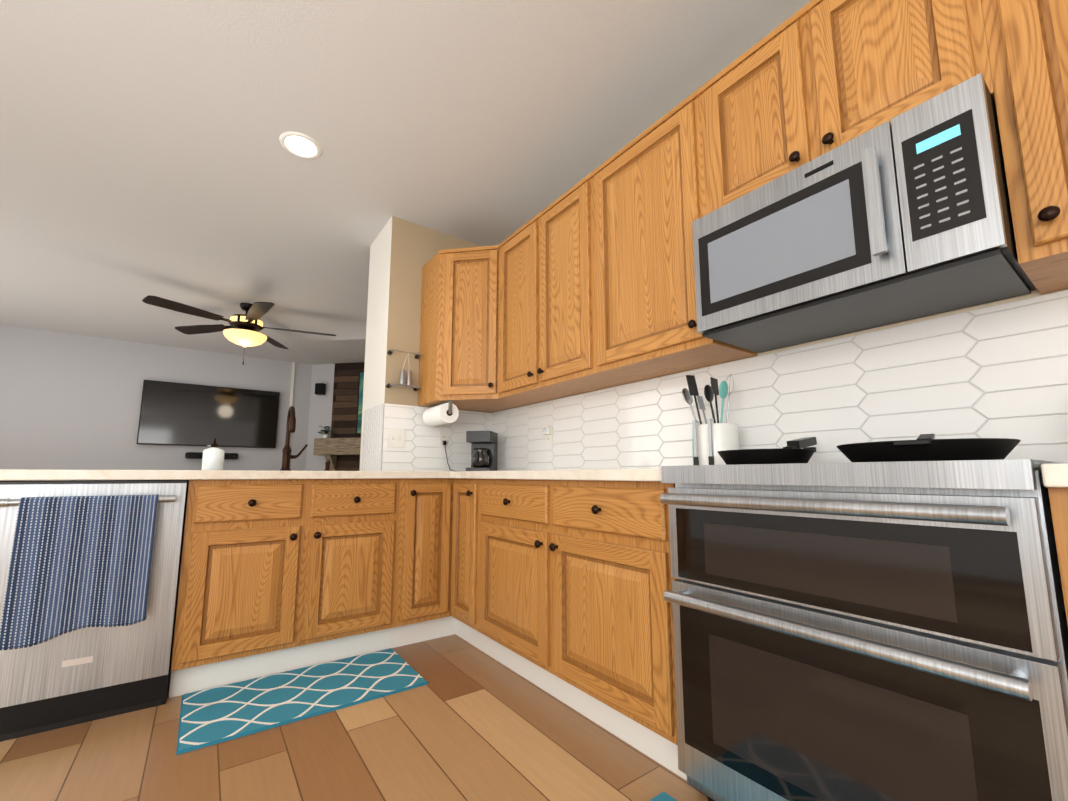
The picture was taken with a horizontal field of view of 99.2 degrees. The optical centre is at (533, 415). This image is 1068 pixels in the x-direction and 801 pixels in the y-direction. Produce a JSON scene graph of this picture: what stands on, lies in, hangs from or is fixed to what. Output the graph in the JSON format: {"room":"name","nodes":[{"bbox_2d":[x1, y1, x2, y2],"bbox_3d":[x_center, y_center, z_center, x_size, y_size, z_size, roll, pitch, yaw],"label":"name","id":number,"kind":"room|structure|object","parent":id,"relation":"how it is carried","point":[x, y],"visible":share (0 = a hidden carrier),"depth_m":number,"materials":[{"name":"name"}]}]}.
{"room":"kitchen","nodes":[
{"label":"kitchen","id":0,"kind":"room"},
{"bbox_2d":[0,325,311,470],"bbox_3d":[-5.613,0.316,5.994,4.750,2.700,0.240,5,-9,-35],"label":"wall","id":1,"kind":"structure","parent":0,"point":[68,401],"depth_m":6.17,"materials":[{"name":"grey paint"}]},
{"bbox_2d":[136,379,279,448],"bbox_3d":[-4.673,0.005,6.633,1.630,0.880,0.072,5,-9,-35],"label":"screen","id":2,"kind":"object","parent":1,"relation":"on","point":[170,413],"depth_m":6.55,"materials":[{"name":"black plastic"}]},
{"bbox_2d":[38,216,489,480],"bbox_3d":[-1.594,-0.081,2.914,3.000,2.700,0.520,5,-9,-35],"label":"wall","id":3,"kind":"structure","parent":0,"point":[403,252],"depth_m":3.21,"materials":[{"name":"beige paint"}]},
{"bbox_2d":[386,349,421,390],"bbox_3d":[-0.875,-0.311,3.081,0.218,0.258,0.091,5,-9,-35],"label":"spice rack","id":4,"kind":"object","parent":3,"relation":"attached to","point":[408,378],"visible":0.94,"depth_m":3.06,"materials":[{"name":"silver metal"}]},
{"bbox_2d":[362,403,491,470],"bbox_3d":[-0.789,0.192,3.409,0.836,0.451,0.447,5,-9,-35],"label":"backsplash","id":5,"kind":"structure","parent":3,"relation":"attached to","point":[421,450],"depth_m":3.16,"materials":[{"name":"white tile"}]},
{"bbox_2d":[387,428,404,447],"bbox_3d":[-0.919,0.146,3.035,0.115,0.125,0.012,5,-9,-35],"label":"switch plate","id":6,"kind":"object","parent":5,"relation":"attached to","point":[396,438],"visible":1,"depth_m":3.03,"materials":[{"name":"white plastic"}]},
{"bbox_2d":[439,432,448,447],"bbox_3d":[-0.643,0.172,3.235,0.070,0.115,0.008,5,-9,-35],"label":"electrical outlet","id":7,"kind":"object","parent":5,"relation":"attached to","point":[443,436],"visible":0.79,"depth_m":3.23,"materials":[{"name":"white plastic"}]},
{"bbox_2d":[305,362,364,470],"bbox_3d":[-2.282,0.455,7.069,2.828,2.700,0.350,-1,-7,9],"label":"wall","id":8,"kind":"structure","parent":0,"point":[335,416],"depth_m":7.31,"materials":[{"name":"grey"}]},
{"bbox_2d":[313,436,364,470],"bbox_3d":[-2.179,0.587,6.963,1.911,0.510,1.911,5,-9,-35],"label":"mantel shelf","id":9,"kind":"object","parent":8,"relation":"attached to","point":[343,452],"depth_m":7.06,"materials":[{"name":"brown wood"}]},
{"bbox_2d":[317,425,332,438],"bbox_3d":[-3.299,0.255,7.181,0.207,0.204,0.215,5,-9,-35],"label":"mantel plant","id":10,"kind":"object","parent":9,"relation":"on","point":[328,431],"depth_m":7.21,"materials":[{"name":"green plant"}]},
{"bbox_2d":[355,369,364,433],"bbox_3d":[-2.265,-0.224,7.165,0.804,1.000,0.804,5,-9,-35],"label":"painting","id":11,"kind":"object","parent":8,"relation":"attached to","point":[360,373],"depth_m":7.24,"materials":[{"name":"teal fabric"}]},
{"bbox_2d":[0,634,707,800],"bbox_3d":[-1.754,1.271,2.455,7.050,0.100,10.650,5,-9,-35],"label":"floor","id":12,"kind":"structure","parent":0,"point":[469,722],"depth_m":1.46,"materials":[{"name":"brown wood"}]},
{"bbox_2d":[0,480,188,741],"bbox_3d":[-1.825,0.707,1.875,0.571,0.872,0.699,5,-9,-35],"label":"dishwasher","id":13,"kind":"object","parent":12,"relation":"on","point":[89,578],"visible":1,"depth_m":1.65,"materials":[{"name":"silver metal"}]},
{"bbox_2d":[0,494,159,650],"bbox_3d":[-1.617,0.542,1.641,0.372,0.498,0.047,5,-9,-35],"label":"towel","id":14,"kind":"object","parent":13,"relation":"hanging from","point":[77,562],"depth_m":1.62,"materials":[{"name":"fabric"}]},
{"bbox_2d":[169,510,399,697],"bbox_3d":[-1.249,0.872,2.331,0.904,0.661,0.616,5,-9,-35],"label":"base cabinet","id":15,"kind":"object","parent":12,"relation":"on","point":[260,595],"depth_m":2.05,"materials":[{"name":"brown wood"}]},
{"bbox_2d":[176,648,428,754],"bbox_3d":[-0.943,1.144,1.905,0.860,0.010,0.480,5,-9,-35],"label":"area rug","id":16,"kind":"object","parent":12,"relation":"on","point":[215,715],"visible":0.91,"depth_m":1.84,"materials":[{"name":"blue fabric"}]},
{"bbox_2d":[364,478,447,647],"bbox_3d":[-0.746,0.808,2.670,0.294,0.876,0.673,5,-9,-35],"label":"base cabinet","id":17,"kind":"object","parent":12,"relation":"on","point":[418,504],"depth_m":2.43,"materials":[{"name":"brown wood"}]},
{"bbox_2d":[0,469,447,480],"bbox_3d":[-1.436,0.429,2.521,2.877,0.242,1.090,5,-9,-35],"label":"countertop","id":18,"kind":"structure","parent":17,"relation":"in","point":[5,474],"depth_m":1.90,"materials":[{"name":"stone"}]},
{"bbox_2d":[201,438,224,469],"bbox_3d":[-1.712,0.208,2.430,0.096,0.173,0.096,5,-9,-35],"label":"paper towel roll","id":19,"kind":"object","parent":18,"relation":"on","point":[213,457],"visible":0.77,"depth_m":2.39,"materials":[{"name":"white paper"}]},
{"bbox_2d":[280,406,307,470],"bbox_3d":[-1.377,0.133,2.643,0.142,0.376,0.196,5,-9,-35],"label":"faucet","id":20,"kind":"object","parent":18,"relation":"on","point":[287,456],"visible":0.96,"depth_m":2.65,"materials":[{"name":"brown metal"}]},
{"bbox_2d":[324,460,330,470],"bbox_3d":[-1.286,0.311,2.839,0.044,0.073,0.072,5,-9,-35],"label":"soap dispenser","id":21,"kind":"object","parent":18,"relation":"on","point":[327,465],"visible":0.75,"depth_m":2.84,"materials":[{"name":"brown metal"}]},
{"bbox_2d":[443,441,453,470],"bbox_3d":[-0.522,0.284,3.212,0.205,0.218,0.146,5,-9,-35],"label":"cord","id":22,"kind":"object","parent":18,"relation":"on","point":[444,442],"visible":0.58,"depth_m":3.20,"materials":[{"name":"black plastic"}]},
{"bbox_2d":[466,431,497,470],"bbox_3d":[-0.362,0.248,3.140,0.170,0.275,0.226,-1,-7,9],"label":"coffee maker","id":23,"kind":"object","parent":18,"relation":"on","point":[484,447],"visible":0.94,"depth_m":3.08,"materials":[{"name":"black plastic"}]},
{"bbox_2d":[444,478,475,643],"bbox_3d":[-0.155,0.796,2.582,0.672,0.876,0.314,5,-9,-35],"label":"base cabinet","id":24,"kind":"object","parent":12,"relation":"on","point":[460,508],"depth_m":2.46,"materials":[{"name":"brown wood"}]},
{"bbox_2d":[472,479,686,780],"bbox_3d":[0.310,0.720,1.988,0.616,0.876,1.201,5,-9,-35],"label":"base cabinet","id":25,"kind":"object","parent":12,"relation":"on","point":[556,588],"depth_m":1.65,"materials":[{"name":"brown wood"}]},
{"bbox_2d":[448,469,660,481],"bbox_3d":[0.221,0.278,2.150,0.641,0.039,1.477,5,-9,-35],"label":"countertop","id":26,"kind":"structure","parent":25,"relation":"in","point":[598,474],"depth_m":1.73,"materials":[{"name":"stone"}]},
{"bbox_2d":[682,374,739,464],"bbox_3d":[0.705,0.021,1.819,0.180,0.386,0.203,5,-9,-35],"label":"utensil crock","id":27,"kind":"object","parent":26,"relation":"on","point":[710,440],"visible":0.88,"depth_m":1.75,"materials":[{"name":"white ceramic"}]},
{"bbox_2d":[649,792,676,800],"bbox_3d":[0.420,1.002,0.805,0.485,0.010,0.855,5,-9,-35],"label":"area rug","id":28,"kind":"object","parent":12,"relation":"on","point":[663,796],"visible":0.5,"depth_m":1.25,"materials":[{"name":"blue fabric"}]},
{"bbox_2d":[660,459,1067,800],"bbox_3d":[0.842,0.587,1.169,0.690,0.928,0.754,5,-9,-35],"label":"range","id":29,"kind":"object","parent":12,"relation":"on","point":[872,631],"visible":1,"depth_m":0.93,"materials":[{"name":"silver metal"}]},
{"bbox_2d":[718,437,816,464],"bbox_3d":[0.773,0.112,1.458,0.403,0.103,0.272,5,-9,-35],"label":"skillet","id":30,"kind":"object","parent":29,"relation":"on","point":[791,452],"visible":0.73,"depth_m":1.32,"materials":[{"name":"black metal"}]},
{"bbox_2d":[836,434,1020,461],"bbox_3d":[0.963,0.074,1.116,0.491,0.091,0.332,5,-9,-35],"label":"skillet","id":31,"kind":"object","parent":29,"relation":"on","point":[925,447],"visible":0.77,"depth_m":0.96,"materials":[{"name":"black metal"}]},
{"bbox_2d":[1048,487,1067,624],"bbox_3d":[1.247,0.553,0.699,0.616,0.876,0.467,5,-9,-35],"label":"base cabinet","id":32,"kind":"object","parent":12,"relation":"on","point":[1058,497],"depth_m":0.76,"materials":[{"name":"brown wood"}]},
{"bbox_2d":[1041,463,1067,487],"bbox_3d":[1.376,0.074,0.564,0.637,0.039,0.937,5,-9,-35],"label":"countertop","id":33,"kind":"structure","parent":32,"relation":"in","point":[1055,475],"depth_m":0.74,"materials":[{"name":"stone"}]},
{"bbox_2d":[0,0,811,364],"bbox_3d":[-1.754,-1.506,2.813,7.050,0.100,10.650,5,-9,-35],"label":"ceiling","id":34,"kind":"structure","parent":0,"point":[142,152],"depth_m":2.42,"materials":[{"name":"grey paint"}]},
{"bbox_2d":[142,295,335,364],"bbox_3d":[-3.026,-0.867,4.815,1.692,0.654,1.664,5,-9,-35],"label":"ceiling fan","id":35,"kind":"object","parent":34,"relation":"hanging from","point":[248,325],"visible":1,"depth_m":4.71,"materials":[{"name":"black wood"}]},
{"bbox_2d":[279,131,321,158],"bbox_3d":[-1.287,-1.489,2.511,0.210,0.010,0.210,5,-9,-35],"label":"recessed light","id":36,"kind":"object","parent":34,"relation":"in","point":[300,145],"visible":1,"depth_m":2.50,"materials":[{"name":"white"}]},
{"bbox_2d":[493,289,1067,412],"bbox_3d":[1.246,-0.270,1.448,0.120,2.700,5.200,5,-9,-35],"label":"wall","id":37,"kind":"structure","parent":0,"point":[1035,293],"depth_m":1.44,"materials":[{"name":"beige"}]},
{"bbox_2d":[418,246,529,412],"bbox_3d":[-0.391,-0.582,3.155,0.597,1.014,0.597,5,-9,-35],"label":"upper cabinet","id":38,"kind":"object","parent":37,"relation":"attached to","point":[454,361],"depth_m":2.96,"materials":[{"name":"brown wood"}]},
{"bbox_2d":[423,400,458,426],"bbox_3d":[-0.623,-0.013,3.021,0.132,0.146,0.310,5,-9,-35],"label":"paper towel","id":39,"kind":"object","parent":38,"relation":"attached to","point":[444,412],"visible":1,"depth_m":2.93,"materials":[{"name":"white paper"}]},
{"bbox_2d":[490,174,625,403],"bbox_3d":[0.127,-0.648,2.643,0.362,1.014,0.921,5,-9,-35],"label":"upper cabinet","id":40,"kind":"object","parent":37,"relation":"attached to","point":[586,284],"depth_m":2.50,"materials":[{"name":"brown wood"}]},
{"bbox_2d":[590,89,757,383],"bbox_3d":[0.587,-0.726,2.039,0.326,1.014,0.606,5,-9,-35],"label":"upper cabinet","id":41,"kind":"object","parent":37,"relation":"attached to","point":[645,199],"depth_m":1.91,"materials":[{"name":"brown wood"}]},
{"bbox_2d":[492,290,1067,470],"bbox_3d":[0.790,0.002,1.937,0.003,0.451,3.820,5,-9,-35],"label":"backsplash","id":42,"kind":"structure","parent":37,"relation":"attached to","point":[998,371],"depth_m":1.54,"materials":[{"name":"white tile"}]},
{"bbox_2d":[545,427,552,444],"bbox_3d":[0.095,0.127,2.884,0.008,0.115,0.070,5,-9,-35],"label":"electrical outlet","id":43,"kind":"object","parent":42,"relation":"attached to","point":[548,439],"visible":0.62,"depth_m":2.87,"materials":[{"name":"white plastic"}]},
{"bbox_2d":[698,0,1001,214],"bbox_3d":[0.989,-1.011,1.513,0.326,0.582,0.767,5,-9,-35],"label":"upper cabinet","id":44,"kind":"object","parent":37,"relation":"attached to","point":[833,72],"depth_m":1.38,"materials":[{"name":"brown wood"}]},
{"bbox_2d":[692,73,1036,352],"bbox_3d":[0.941,-0.514,1.414,0.445,0.425,0.757,5,-9,-35],"label":"over-the-range microwave","id":45,"kind":"object","parent":44,"relation":"attached to","point":[905,216],"visible":1,"depth_m":1.21,"materials":[{"name":"silver metal"}]},
{"bbox_2d":[990,0,1067,294],"bbox_3d":[1.407,-0.871,0.911,0.326,1.014,0.662,5,-9,-35],"label":"upper cabinet","id":46,"kind":"object","parent":37,"relation":"attached to","point":[1031,36],"depth_m":1.02,"materials":[{"name":"brown wood"}]}
]}

